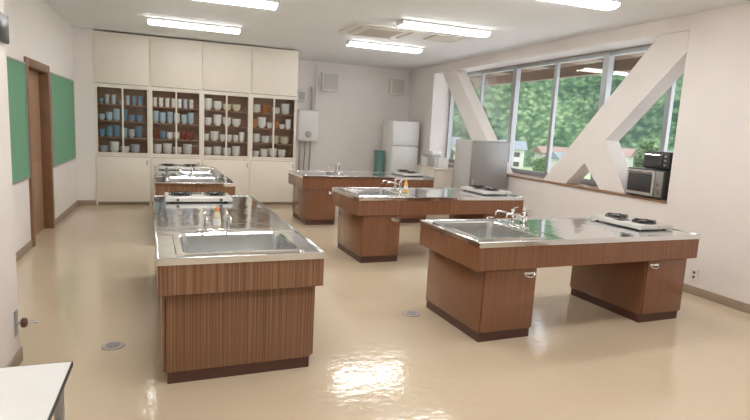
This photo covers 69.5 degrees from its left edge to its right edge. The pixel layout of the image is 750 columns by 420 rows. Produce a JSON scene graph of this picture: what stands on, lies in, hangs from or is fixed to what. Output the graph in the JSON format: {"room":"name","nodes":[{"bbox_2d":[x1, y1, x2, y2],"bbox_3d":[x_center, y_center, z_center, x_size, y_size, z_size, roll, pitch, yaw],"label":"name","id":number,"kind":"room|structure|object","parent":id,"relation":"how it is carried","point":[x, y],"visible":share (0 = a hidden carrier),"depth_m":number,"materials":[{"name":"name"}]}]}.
{"room":"home economics classroom","nodes":[
{"label":"home economics classroom","id":0,"kind":"room"},
{"bbox_2d":[0,0,19,367],"bbox_3d":[-1.507,-0.056,0.450,0.650,3.020,5.890,0,9,-20],"label":"wall","id":1,"kind":"structure","parent":0,"point":[9,344],"depth_m":3.21,"materials":[{"name":"paint"}]},
{"bbox_2d":[0,12,8,43],"bbox_3d":[-2.124,-1.040,3.073,0.028,0.160,0.240,0,9,-20],"label":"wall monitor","id":2,"kind":"object","parent":1,"relation":"attached to","point":[4,25],"visible":1,"depth_m":3.09,"materials":[{"name":"plastic"}]},
{"bbox_2d":[7,346,22,366],"bbox_3d":[-1.274,1.389,0.783,0.012,0.090,5.890,0,9,-20],"label":"baseboard","id":3,"kind":"structure","parent":1,"relation":"attached to","point":[17,359],"depth_m":3.39,"materials":[{"name":"plastic"}]},
{"bbox_2d":[14,309,41,336],"bbox_3d":[-2.183,0.708,3.413,0.146,0.160,0.064,0,9,-20],"label":"handle","id":4,"kind":"object","parent":1,"relation":"attached to","point":[23,322],"visible":1,"depth_m":3.38,"materials":[{"name":"metal"}]},
{"bbox_2d":[4,0,76,251],"bbox_3d":[-3.298,-0.701,4.109,0.150,3.020,14.100,0,9,-20],"label":"wall","id":5,"kind":"structure","parent":0,"point":[37,32],"depth_m":6.88,"materials":[{"name":"paint"}]},
{"bbox_2d":[6,55,30,184],"bbox_3d":[-3.653,-0.871,5.314,0.025,1.300,1.870,0,9,-20],"label":"bulletin board","id":6,"kind":"object","parent":5,"relation":"attached to","point":[16,69],"visible":0.78,"depth_m":5.83,"materials":[{"name":"green fabric"}]},
{"bbox_2d":[29,70,43,234],"bbox_3d":[-4.335,-0.699,6.813,0.055,2.095,1.060,0,9,-20],"label":"door","id":7,"kind":"structure","parent":5,"relation":"in","point":[33,76],"depth_m":7.03,"materials":[{"name":"brown wood"}]},
{"bbox_2d":[23,56,54,246],"bbox_3d":[-4.290,-0.746,6.822,0.165,2.200,1.260,0,9,-20],"label":"door frame","id":8,"kind":"structure","parent":5,"relation":"attached to","point":[43,70],"depth_m":7.26,"materials":[{"name":"brown wood"}]},
{"bbox_2d":[16,200,77,261],"bbox_3d":[-4.056,0.400,6.385,0.012,0.090,6.710,0,9,-20],"label":"baseboard","id":9,"kind":"structure","parent":5,"relation":"attached to","point":[29,245],"depth_m":6.42,"materials":[{"name":"plastic"}]},
{"bbox_2d":[50,72,75,167],"bbox_3d":[-4.762,-1.377,8.289,0.025,1.300,1.820,0,9,-20],"label":"bulletin board","id":10,"kind":"object","parent":5,"relation":"attached to","point":[61,88],"visible":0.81,"depth_m":8.14,"materials":[{"name":"green fabric"}]},
{"bbox_2d":[72,27,410,204],"bbox_3d":[-2.204,-1.713,11.234,6.880,3.020,1.650,0,9,-20],"label":"wall","id":11,"kind":"structure","parent":0,"point":[350,128],"depth_m":12.37,"materials":[{"name":"paint"}]},
{"bbox_2d":[78,200,95,204],"bbox_3d":[-2.418,-0.300,11.627,7.017,0.090,0.682,-3,10,-33],"label":"baseboard","id":12,"kind":"structure","parent":11,"relation":"attached to","point":[80,202],"depth_m":9.53,"materials":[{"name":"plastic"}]},
{"bbox_2d":[297,89,306,100],"bbox_3d":[-1.626,-2.542,11.969,0.200,0.260,0.127,0,9,-20],"label":"control box","id":13,"kind":"object","parent":11,"relation":"attached to","point":[301,93],"visible":0.87,"depth_m":11.91,"materials":[{"name":"white plastic"}]},
{"bbox_2d":[296,64,318,170],"bbox_3d":[-1.514,-1.768,12.075,0.480,2.930,0.267,0,9,-20],"label":"water heater","id":14,"kind":"object","parent":11,"relation":"attached to","point":[307,123],"visible":0.91,"depth_m":11.98,"materials":[{"name":"white metal"}]},
{"bbox_2d":[320,72,339,91],"bbox_3d":[-1.005,-2.868,12.134,0.400,0.400,0.147,0,9,-20],"label":"wall speaker","id":15,"kind":"object","parent":11,"relation":"attached to","point":[329,81],"visible":1,"depth_m":12.07,"materials":[{"name":"white plastic"}]},
{"bbox_2d":[323,74,338,89],"bbox_3d":[-0.981,-2.857,12.070,0.340,0.340,0.009,0,9,-20],"label":"speaker grille","id":16,"kind":"object","parent":15,"relation":"attached to","point":[330,81],"depth_m":12.07,"materials":[{"name":"plastic"}]},
{"bbox_2d":[389,78,405,95],"bbox_3d":[0.523,-2.892,12.700,0.360,0.380,0.147,0,9,-20],"label":"wall speaker","id":17,"kind":"object","parent":11,"relation":"attached to","point":[396,85],"visible":1,"depth_m":12.63,"materials":[{"name":"white plastic"}]},
{"bbox_2d":[392,79,404,93],"bbox_3d":[0.547,-2.881,12.636,0.300,0.320,0.009,0,9,-20],"label":"speaker grille","id":18,"kind":"object","parent":17,"relation":"attached to","point":[398,85],"depth_m":12.63,"materials":[{"name":"plastic"}]},
{"bbox_2d":[16,205,749,419],"bbox_3d":[0.077,0.854,5.631,7.530,0.150,14.400,0,9,-20],"label":"floor","id":19,"kind":"structure","parent":0,"point":[90,279],"depth_m":4.00,"materials":[{"name":"plastic"}]},
{"bbox_2d":[0,361,72,419],"bbox_3d":[-1.158,1.008,1.306,0.570,0.701,1.360,0,9,-20],"label":"desk","id":20,"kind":"object","parent":19,"relation":"on","point":[27,392],"visible":1,"depth_m":1.78,"materials":[{"name":"white laminate"}]},
{"bbox_2d":[101,341,124,349],"bbox_3d":[-1.835,0.947,3.789,0.150,0.012,0.150,0,9,-20],"label":"cap","id":21,"kind":"object","parent":19,"relation":"on","point":[113,345],"visible":1,"depth_m":3.77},
{"bbox_2d":[93,30,150,204],"bbox_3d":[-4.524,-1.603,9.750,0.884,3.000,0.530,0,9,-20],"label":"storage cabinet","id":22,"kind":"object","parent":19,"relation":"on","point":[120,60],"visible":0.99,"depth_m":9.59,"materials":[{"name":"beige laminate"}]},
{"bbox_2d":[149,36,201,204],"bbox_3d":[-3.696,-1.606,10.058,0.884,3.000,0.530,0,9,-20],"label":"storage cabinet","id":23,"kind":"object","parent":19,"relation":"on","point":[175,65],"visible":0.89,"depth_m":9.80,"materials":[{"name":"beige laminate"}]},
{"bbox_2d":[153,164,235,194],"bbox_3d":[-2.718,-0.210,7.942,0.970,0.973,2.370,-1,9,-23],"label":"kitchen island","id":24,"kind":"object","parent":19,"relation":"on","point":[166,180],"visible":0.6,"depth_m":7.01,"materials":[{"name":"silver metal"}]},
{"bbox_2d":[153,166,235,186],"bbox_3d":[-2.702,-0.506,7.898,0.970,0.043,2.370,-1,9,-23],"label":"island countertop","id":25,"kind":"structure","parent":24,"relation":"on","point":[158,173],"depth_m":7.52,"materials":[{"name":"silver metal"}]},
{"bbox_2d":[158,163,200,169],"bbox_3d":[-3.114,-0.690,8.618,0.620,0.079,0.456,-1,9,-23],"label":"gas stove","id":26,"kind":"object","parent":25,"relation":"on","point":[162,166],"visible":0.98,"depth_m":8.51,"materials":[{"name":"silver metal"}]},
{"bbox_2d":[175,175,194,176],"bbox_3d":[-2.625,-0.466,7.481,0.260,0.025,0.060,-1,9,-23],"label":"faucet","id":27,"kind":"object","parent":25,"relation":"on","point":[175,175],"depth_m":7.46,"materials":[{"name":"silver metal"}]},
{"bbox_2d":[162,177,226,182],"bbox_3d":[-2.401,-0.304,7.181,0.784,0.206,0.664,-1,9,-23],"label":"sink","id":28,"kind":"object","parent":25,"relation":"in","point":[164,179],"depth_m":7.38,"materials":[{"name":"metal"}]},
{"bbox_2d":[180,170,213,174],"bbox_3d":[-2.666,-0.557,8.069,0.480,0.025,0.380,-1,9,-23],"label":"steel tray","id":29,"kind":"object","parent":25,"relation":"on","point":[181,171],"visible":0.87,"depth_m":8.10,"materials":[{"name":"silver metal"}]},
{"bbox_2d":[202,41,251,194],"bbox_3d":[-2.868,-1.608,10.367,0.884,3.000,0.530,0,9,-20],"label":"storage cabinet","id":30,"kind":"object","parent":19,"relation":"on","point":[226,68],"visible":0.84,"depth_m":10.14,"materials":[{"name":"beige laminate"}]},
{"bbox_2d":[153,195,325,383],"bbox_3d":[-1.315,0.375,4.545,1.000,0.973,2.730,-1,9,-23],"label":"kitchen island","id":31,"kind":"object","parent":19,"relation":"on","point":[238,297],"visible":1,"depth_m":3.42,"materials":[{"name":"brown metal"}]},
{"bbox_2d":[153,195,325,265],"bbox_3d":[-1.299,0.079,4.500,1.000,0.043,2.730,-1,9,-23],"label":"island countertop","id":32,"kind":"structure","parent":31,"relation":"on","point":[247,213],"depth_m":4.18,"materials":[{"name":"silver metal"}]},
{"bbox_2d":[164,191,231,202],"bbox_3d":[-1.776,-0.140,5.428,0.620,0.079,0.456,-1,9,-23],"label":"gas stove","id":33,"kind":"object","parent":32,"relation":"on","point":[175,196],"visible":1,"depth_m":5.31,"materials":[{"name":"white metal"}]},
{"bbox_2d":[201,207,207,228],"bbox_3d":[-1.196,0.074,3.813,0.044,0.148,0.250,-1,9,-23],"label":"faucet","id":34,"kind":"object","parent":32,"relation":"on","point":[204,214],"depth_m":3.87,"materials":[{"name":"silver metal"}]},
{"bbox_2d":[197,228,234,231],"bbox_3d":[-1.153,0.147,3.920,0.260,0.025,0.060,-1,9,-23],"label":"faucet","id":35,"kind":"object","parent":32,"relation":"on","point":[199,229],"depth_m":3.90,"materials":[{"name":"silver metal"}]},
{"bbox_2d":[213,206,220,227],"bbox_3d":[-1.175,0.058,4.021,0.055,0.168,0.054,0,9,-20],"label":"soap bottle","id":36,"kind":"object","parent":32,"relation":"on","point":[216,217],"visible":0.83,"depth_m":4.00,"materials":[{"name":"plastic"}]},
{"bbox_2d":[224,207,231,228],"bbox_3d":[-1.048,0.072,3.875,0.044,0.148,0.250,-1,9,-23],"label":"faucet","id":37,"kind":"object","parent":32,"relation":"on","point":[227,217],"depth_m":3.93,"materials":[{"name":"silver metal"}]},
{"bbox_2d":[172,231,304,256],"bbox_3d":[-0.928,0.309,3.619,0.784,0.206,0.664,-1,9,-23],"label":"sink","id":38,"kind":"object","parent":32,"relation":"in","point":[200,243],"depth_m":3.82,"materials":[{"name":"metal"}]},
{"bbox_2d":[249,46,298,204],"bbox_3d":[-2.040,-1.611,10.675,0.884,3.000,0.530,0,9,-20],"label":"storage cabinet","id":39,"kind":"object","parent":19,"relation":"on","point":[274,72],"visible":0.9,"depth_m":10.50,"materials":[{"name":"beige laminate"}]},
{"bbox_2d":[288,163,433,224],"bbox_3d":[-0.253,-0.313,9.503,2.370,0.973,0.970,-1,9,-23],"label":"kitchen island","id":40,"kind":"object","parent":19,"relation":"on","point":[312,190],"visible":0.81,"depth_m":8.92,"materials":[{"name":"brown wood"}]},
{"bbox_2d":[288,170,433,179],"bbox_3d":[-0.237,-0.610,9.459,2.370,0.043,0.970,-1,9,-23],"label":"island countertop","id":41,"kind":"structure","parent":40,"relation":"on","point":[346,174],"depth_m":9.28,"materials":[{"name":"silver metal"}]},
{"bbox_2d":[294,170,342,175],"bbox_3d":[-0.980,-0.526,9.161,0.664,0.206,0.784,-1,9,-23],"label":"sink","id":42,"kind":"object","parent":41,"relation":"in","point":[305,173],"depth_m":9.42,"materials":[{"name":"metal"}]},
{"bbox_2d":[390,169,425,176],"bbox_3d":[0.602,-0.679,9.854,0.456,0.079,0.620,-1,9,-23],"label":"gas stove","id":43,"kind":"object","parent":41,"relation":"on","point":[401,172],"visible":1,"depth_m":9.66,"materials":[{"name":"white metal"}]},
{"bbox_2d":[374,150,384,171],"bbox_3d":[0.068,-0.817,12.477,0.140,1.120,0.360,0,9,-20],"label":"storage bin","id":44,"kind":"object","parent":19,"relation":"on","point":[378,154],"visible":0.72,"depth_m":12.31,"materials":[{"name":"teal plastic"}]},
{"bbox_2d":[382,120,419,171],"bbox_3d":[0.553,-1.129,12.433,0.640,1.800,0.658,0,9,-20],"label":"refrigerator","id":45,"kind":"object","parent":19,"relation":"on","point":[400,139],"visible":0.66,"depth_m":12.11,"materials":[{"name":"white metal"}]},
{"bbox_2d":[403,310,419,316],"bbox_3d":[0.324,0.913,4.782,0.150,0.012,0.150,0,9,-20],"label":"cap","id":46,"kind":"object","parent":19,"relation":"on","point":[410,313],"visible":1,"depth_m":4.76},
{"bbox_2d":[332,178,524,262],"bbox_3d":[0.694,0.080,7.221,2.370,0.973,0.970,-1,9,-23],"label":"kitchen island","id":47,"kind":"object","parent":19,"relation":"on","point":[368,217],"visible":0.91,"depth_m":6.70,"materials":[{"name":"brown wood"}]},
{"bbox_2d":[332,187,524,200],"bbox_3d":[0.710,-0.216,7.177,2.370,0.043,0.970,-1,9,-23],"label":"island countertop","id":48,"kind":"structure","parent":47,"relation":"on","point":[414,194],"depth_m":7.01,"materials":[{"name":"silver metal"}]},
{"bbox_2d":[339,188,407,196],"bbox_3d":[-0.033,-0.133,6.880,0.664,0.206,0.784,-1,9,-23],"label":"sink","id":49,"kind":"object","parent":48,"relation":"in","point":[360,192],"depth_m":7.12,"materials":[{"name":"metal"}]},
{"bbox_2d":[382,178,398,188],"bbox_3d":[0.204,-0.350,7.128,0.250,0.148,0.044,-1,9,-23],"label":"faucet","id":50,"kind":"object","parent":48,"relation":"on","point":[395,180],"depth_m":7.14,"materials":[{"name":"silver metal"}]},
{"bbox_2d":[387,179,404,190],"bbox_3d":[0.265,-0.325,6.982,0.250,0.148,0.044,-1,9,-23],"label":"faucet","id":51,"kind":"object","parent":48,"relation":"on","point":[400,182],"depth_m":6.99,"materials":[{"name":"silver metal"}]},
{"bbox_2d":[404,179,407,190],"bbox_3d":[0.412,-0.328,7.186,0.052,0.158,0.051,0,9,-20],"label":"soap bottle","id":52,"kind":"object","parent":48,"relation":"on","point":[406,182],"visible":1,"depth_m":7.17,"materials":[{"name":"orange plastic"}]},
{"bbox_2d":[460,185,510,194],"bbox_3d":[1.549,-0.286,7.572,0.456,0.079,0.620,-1,9,-23],"label":"gas stove","id":53,"kind":"object","parent":48,"relation":"on","point":[480,189],"visible":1,"depth_m":7.40,"materials":[{"name":"white metal"}]},
{"bbox_2d":[416,165,453,187],"bbox_3d":[1.199,-0.459,11.284,0.425,0.885,0.940,0,9,-20],"label":"base cabinet","id":54,"kind":"object","parent":19,"relation":"on","point":[442,177],"visible":0.24,"depth_m":10.85,"materials":[{"name":"beige laminate"}]},
{"bbox_2d":[421,154,427,165],"bbox_3d":[1.123,-1.065,11.477,0.228,0.244,0.228,0,9,-20],"label":"carton","id":55,"kind":"object","parent":54,"relation":"on","point":[424,157],"visible":0.48,"depth_m":11.38,"materials":[{"name":"white cardboard"}]},
{"bbox_2d":[428,151,441,166],"bbox_3d":[1.226,-1.054,11.171,0.208,0.324,0.208,0,9,-20],"label":"carton","id":56,"kind":"object","parent":54,"relation":"on","point":[431,154],"visible":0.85,"depth_m":11.07,"materials":[{"name":"white cardboard"}]},
{"bbox_2d":[434,157,448,168],"bbox_3d":[1.335,-0.948,10.906,0.228,0.204,0.208,0,9,-20],"label":"carton","id":57,"kind":"object","parent":54,"relation":"on","point":[438,162],"visible":1,"depth_m":10.82,"materials":[{"name":"white cardboard"}]},
{"bbox_2d":[453,139,508,189],"bbox_3d":[1.769,-0.427,9.201,0.680,1.500,0.618,0,9,-20],"label":"refrigerator","id":58,"kind":"object","parent":19,"relation":"on","point":[477,162],"visible":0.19,"depth_m":8.90,"materials":[{"name":"metal"}]},
{"bbox_2d":[419,207,700,341],"bbox_3d":[1.669,0.473,4.950,2.370,0.973,0.970,-1,9,-23],"label":"kitchen island","id":59,"kind":"object","parent":19,"relation":"on","point":[481,275],"visible":0.93,"depth_m":4.63,"materials":[{"name":"brown wood"}]},
{"bbox_2d":[420,217,700,247],"bbox_3d":[1.685,0.176,4.905,2.370,0.043,0.970,-1,9,-23],"label":"island countertop","id":60,"kind":"structure","parent":59,"relation":"on","point":[560,230],"depth_m":4.74,"materials":[{"name":"silver metal"}]},
{"bbox_2d":[432,220,545,240],"bbox_3d":[0.942,0.260,4.608,0.664,0.206,0.784,-1,9,-23],"label":"sink","id":61,"kind":"object","parent":60,"relation":"in","point":[478,230],"depth_m":4.85,"materials":[{"name":"metal"}]},
{"bbox_2d":[494,207,518,222],"bbox_3d":[1.179,0.043,4.857,0.250,0.148,0.044,-1,9,-23],"label":"faucet","id":62,"kind":"object","parent":60,"relation":"on","point":[512,210],"depth_m":4.87,"materials":[{"name":"silver metal"}]},
{"bbox_2d":[506,222,528,229],"bbox_3d":[1.269,0.140,4.823,0.060,0.025,0.260,-1,9,-23],"label":"faucet","id":63,"kind":"object","parent":60,"relation":"on","point":[522,226],"depth_m":4.77,"materials":[{"name":"silver metal"}]},
{"bbox_2d":[505,209,529,225],"bbox_3d":[1.240,0.068,4.711,0.250,0.148,0.044,-1,9,-23],"label":"faucet","id":64,"kind":"object","parent":60,"relation":"on","point":[523,216],"depth_m":4.72,"materials":[{"name":"silver metal"}]},
{"bbox_2d":[520,207,526,224],"bbox_3d":[1.375,0.052,4.995,0.061,0.158,0.060,0,9,-20],"label":"soap bottle","id":65,"kind":"object","parent":60,"relation":"on","point":[524,208],"visible":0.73,"depth_m":4.98,"materials":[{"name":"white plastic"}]},
{"bbox_2d":[590,212,673,229],"bbox_3d":[2.517,0.104,5.319,0.456,0.079,0.620,-1,9,-23],"label":"gas stove","id":66,"kind":"object","parent":60,"relation":"on","point":[637,223],"visible":1,"depth_m":5.16,"materials":[{"name":"white metal"}]},
{"bbox_2d":[43,0,749,69],"bbox_3d":[0.243,-2.276,5.161,7.530,0.150,14.400,0,9,-20],"label":"ceiling","id":67,"kind":"structure","parent":0,"point":[311,28],"depth_m":7.29,"materials":[{"name":"white paint"}]},
{"bbox_2d":[147,17,240,33],"bbox_3d":[-2.708,-2.766,8.139,1.320,0.074,0.240,0,9,-20],"label":"ceiling light","id":68,"kind":"object","parent":67,"relation":"attached to","point":[150,20],"visible":1,"depth_m":8.05,"materials":[{"name":"white plastic"}]},
{"bbox_2d":[200,0,278,9],"bbox_3d":[-1.784,-2.427,6.206,1.320,0.074,0.240,0,9,-20],"label":"ceiling light","id":69,"kind":"object","parent":67,"relation":"attached to","point":[265,4],"visible":1,"depth_m":6.27,"materials":[{"name":"white plastic"}]},
{"bbox_2d":[338,22,425,39],"bbox_3d":[0.080,-2.614,7.961,1.040,0.030,0.920,0,9,-20],"label":"air conditioner","id":70,"kind":"object","parent":67,"relation":"attached to","point":[360,29],"visible":1,"depth_m":7.85,"materials":[{"name":"beige plastic"}]},
{"bbox_2d":[358,28,403,37],"bbox_3d":[0.076,-2.606,7.971,0.520,0.011,0.540,0,9,-20],"label":"grille","id":71,"kind":"object","parent":70,"relation":"attached to","point":[378,32],"depth_m":7.93,"materials":[{"name":"beige plastic"}]},
{"bbox_2d":[345,40,422,52],"bbox_3d":[0.160,-2.774,9.206,1.320,0.074,0.240,0,9,-20],"label":"ceiling light","id":72,"kind":"object","parent":67,"relation":"attached to","point":[355,43],"visible":1,"depth_m":9.11,"materials":[{"name":"white plastic"}]},
{"bbox_2d":[396,19,490,36],"bbox_3d":[0.940,-2.449,7.315,1.320,0.074,0.240,0,9,-20],"label":"ceiling light","id":73,"kind":"object","parent":67,"relation":"attached to","point":[405,23],"visible":1,"depth_m":7.21,"materials":[{"name":"white plastic"}]},
{"bbox_2d":[423,34,465,42],"bbox_3d":[1.054,-2.618,8.269,0.480,0.012,0.480,0,9,-20],"label":"access panel","id":74,"kind":"object","parent":67,"relation":"attached to","point":[441,38],"visible":1,"depth_m":8.25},
{"bbox_2d":[543,0,621,10],"bbox_3d":[1.838,-2.108,5.363,1.320,0.074,0.240,0,9,-20],"label":"ceiling light","id":75,"kind":"object","parent":67,"relation":"attached to","point":[603,5],"visible":1,"depth_m":5.44,"materials":[{"name":"white plastic"}]},
{"bbox_2d":[408,2,749,303],"bbox_3d":[3.454,-0.720,6.623,0.500,3.020,14.100,0,9,-20],"label":"wall","id":76,"kind":"structure","parent":0,"point":[708,196],"depth_m":5.85,"materials":[{"name":"paint"}]},
{"bbox_2d":[443,70,512,172],"bbox_3d":[1.914,-1.772,10.420,0.230,1.890,2.520,0,9,-20],"label":"diagonal brace","id":77,"kind":"object","parent":76,"relation":"attached to","point":[478,126],"visible":0.71,"depth_m":10.44,"materials":[{"name":"paint"}]},
{"bbox_2d":[445,65,515,162],"bbox_3d":[2.079,-1.820,10.895,0.090,1.920,2.400,0,9,-20],"label":"window","id":78,"kind":"structure","parent":76,"relation":"in","point":[482,73],"depth_m":10.76,"materials":[{"name":"metal"}]},
{"bbox_2d":[508,51,606,184],"bbox_3d":[2.872,-1.458,8.766,0.090,1.920,2.200,0,9,-20],"label":"window","id":79,"kind":"structure","parent":76,"relation":"in","point":[557,62],"depth_m":8.82,"materials":[{"name":"metal"}]},
{"bbox_2d":[448,162,666,202],"bbox_3d":[2.445,-0.582,9.161,0.420,0.028,6.250,0,9,-20],"label":"windowsill","id":80,"kind":"structure","parent":76,"relation":"attached to","point":[517,175],"depth_m":7.64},
{"bbox_2d":[625,167,670,199],"bbox_3d":[3.369,-0.321,6.508,0.422,0.340,0.540,0,9,-20],"label":"microwave oven","id":81,"kind":"object","parent":80,"relation":"on","point":[640,181],"visible":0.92,"depth_m":6.38,"materials":[{"name":"metal"}]},
{"bbox_2d":[643,151,672,170],"bbox_3d":[3.424,-0.580,6.387,0.341,0.210,0.360,0,9,-20],"label":"toaster oven","id":82,"kind":"object","parent":81,"relation":"on","point":[652,159],"visible":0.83,"depth_m":6.29,"materials":[{"name":"metal"}]},
{"bbox_2d":[543,30,689,193],"bbox_3d":[3.125,-1.220,7.172,0.230,1.890,2.260,0,9,-20],"label":"diagonal brace","id":83,"kind":"object","parent":76,"relation":"attached to","point":[597,150],"visible":0.86,"depth_m":6.94,"materials":[{"name":"paint"}]},
{"bbox_2d":[592,44,675,185],"bbox_3d":[3.537,-1.155,6.985,0.090,1.920,1.650,0,9,-20],"label":"window","id":84,"kind":"structure","parent":76,"relation":"in","point":[611,54],"depth_m":7.08,"materials":[{"name":"metal"}]},
{"bbox_2d":[690,268,698,280],"bbox_3d":[3.462,0.701,5.862,0.022,0.120,0.080,0,9,-20],"label":"wall outlet","id":85,"kind":"object","parent":76,"relation":"attached to","point":[694,272],"visible":1,"depth_m":5.85,"materials":[{"name":"white plastic"}]},
{"bbox_2d":[683,283,749,313],"bbox_3d":[3.139,0.728,6.745,0.012,0.090,14.088,0,9,-20],"label":"baseboard","id":86,"kind":"structure","parent":76,"relation":"attached to","point":[702,293],"depth_m":5.61,"materials":[{"name":"plastic"}]},
{"label":"outside","id":87,"kind":"structure","parent":0,"visible":0},
{"bbox_3d":[2.417,1.856,14.185,2.780,4.380,20.000,0,9,-20],"label":"terrace","id":88,"kind":"object","parent":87,"visible":0},
{"bbox_2d":[469,52,644,87],"bbox_3d":[2.254,-1.871,13.491,1.950,3.170,18.000,0,9,-20],"label":"eave","id":89,"kind":"object","parent":88,"relation":"on","point":[622,63],"visible":0.14,"depth_m":10.79},
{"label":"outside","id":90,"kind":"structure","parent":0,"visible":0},
{"bbox_3d":[60.391,-7.999,116.739,260.000,0.300,200.000,6,9,18],"label":"meadow","id":91,"kind":"object","parent":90,"visible":0},
{"bbox_2d":[450,148,454,158],"bbox_3d":[11.863,-8.331,87.463,2.247,3.956,2.430,0,9,-20],"label":"tree","id":92,"kind":"object","parent":91,"relation":"on","point":[452,150],"visible":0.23,"depth_m":86.58,"materials":[{"name":"green plant"}]},
{"bbox_2d":[531,157,545,171],"bbox_3d":[23.245,-5.700,75.565,2.534,3.486,2.548,-4,11,-38],"label":"tree","id":93,"kind":"object","parent":91,"relation":"on","point":[539,163],"visible":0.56,"depth_m":75.06,"materials":[{"name":"green plant"}]},
{"bbox_2d":[523,168,590,178],"bbox_3d":[35.786,-6.077,93.997,115.799,0.050,99.390,0,9,-20],"label":"field","id":94,"kind":"structure","parent":91,"relation":"on","point":[587,177],"depth_m":101.06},
{"bbox_2d":[451,137,460,158],"bbox_3d":[11.545,-12.243,108.412,11.000,5.300,6.000,6,9,18],"label":"house","id":95,"kind":"structure","parent":94,"relation":"on","point":[453,141],"depth_m":104.72,"materials":[{"name":"tile"}]},
{"bbox_2d":[498,140,527,168],"bbox_3d":[23.170,-10.217,99.371,8.500,5.200,6.000,4,9,7],"label":"house","id":96,"kind":"structure","parent":94,"relation":"on","point":[520,147],"depth_m":96.71,"materials":[{"name":"tile"}]},
{"bbox_2d":[532,146,568,166],"bbox_3d":[33.269,-9.619,101.316,6.500,4.500,5.000,2,9,-5],"label":"house","id":97,"kind":"structure","parent":94,"relation":"on","point":[540,151],"depth_m":100.25,"materials":[{"name":"plastic"}]},
{"bbox_2d":[550,152,589,175],"bbox_3d":[33.833,-8.066,93.871,6.500,3.700,5.000,1,9,-10],"label":"house","id":98,"kind":"structure","parent":94,"relation":"on","point":[556,156],"depth_m":93.00,"materials":[{"name":"tile"}]},
{"bbox_2d":[622,148,636,166],"bbox_3d":[43.056,-8.996,99.111,8.000,4.950,5.500,9,10,35],"label":"house","id":99,"kind":"structure","parent":94,"relation":"on","point":[629,153],"depth_m":96.29,"materials":[{"name":"plastic"}]},
{"bbox_2d":[452,56,683,166],"bbox_3d":[67.042,-61.765,169.862,300.595,90.828,282.300,0,9,-20],"label":"hillside","id":100,"kind":"structure","parent":91,"relation":"on","point":[578,97],"depth_m":126.17,"materials":[{"name":"green plant"}]},
{"bbox_2d":[633,139,657,167],"bbox_3d":[51.834,-10.114,103.518,4.836,6.919,4.641,0,9,-20],"label":"tree","id":101,"kind":"object","parent":91,"relation":"on","point":[646,145],"visible":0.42,"depth_m":102.42,"materials":[{"name":"green plant"}]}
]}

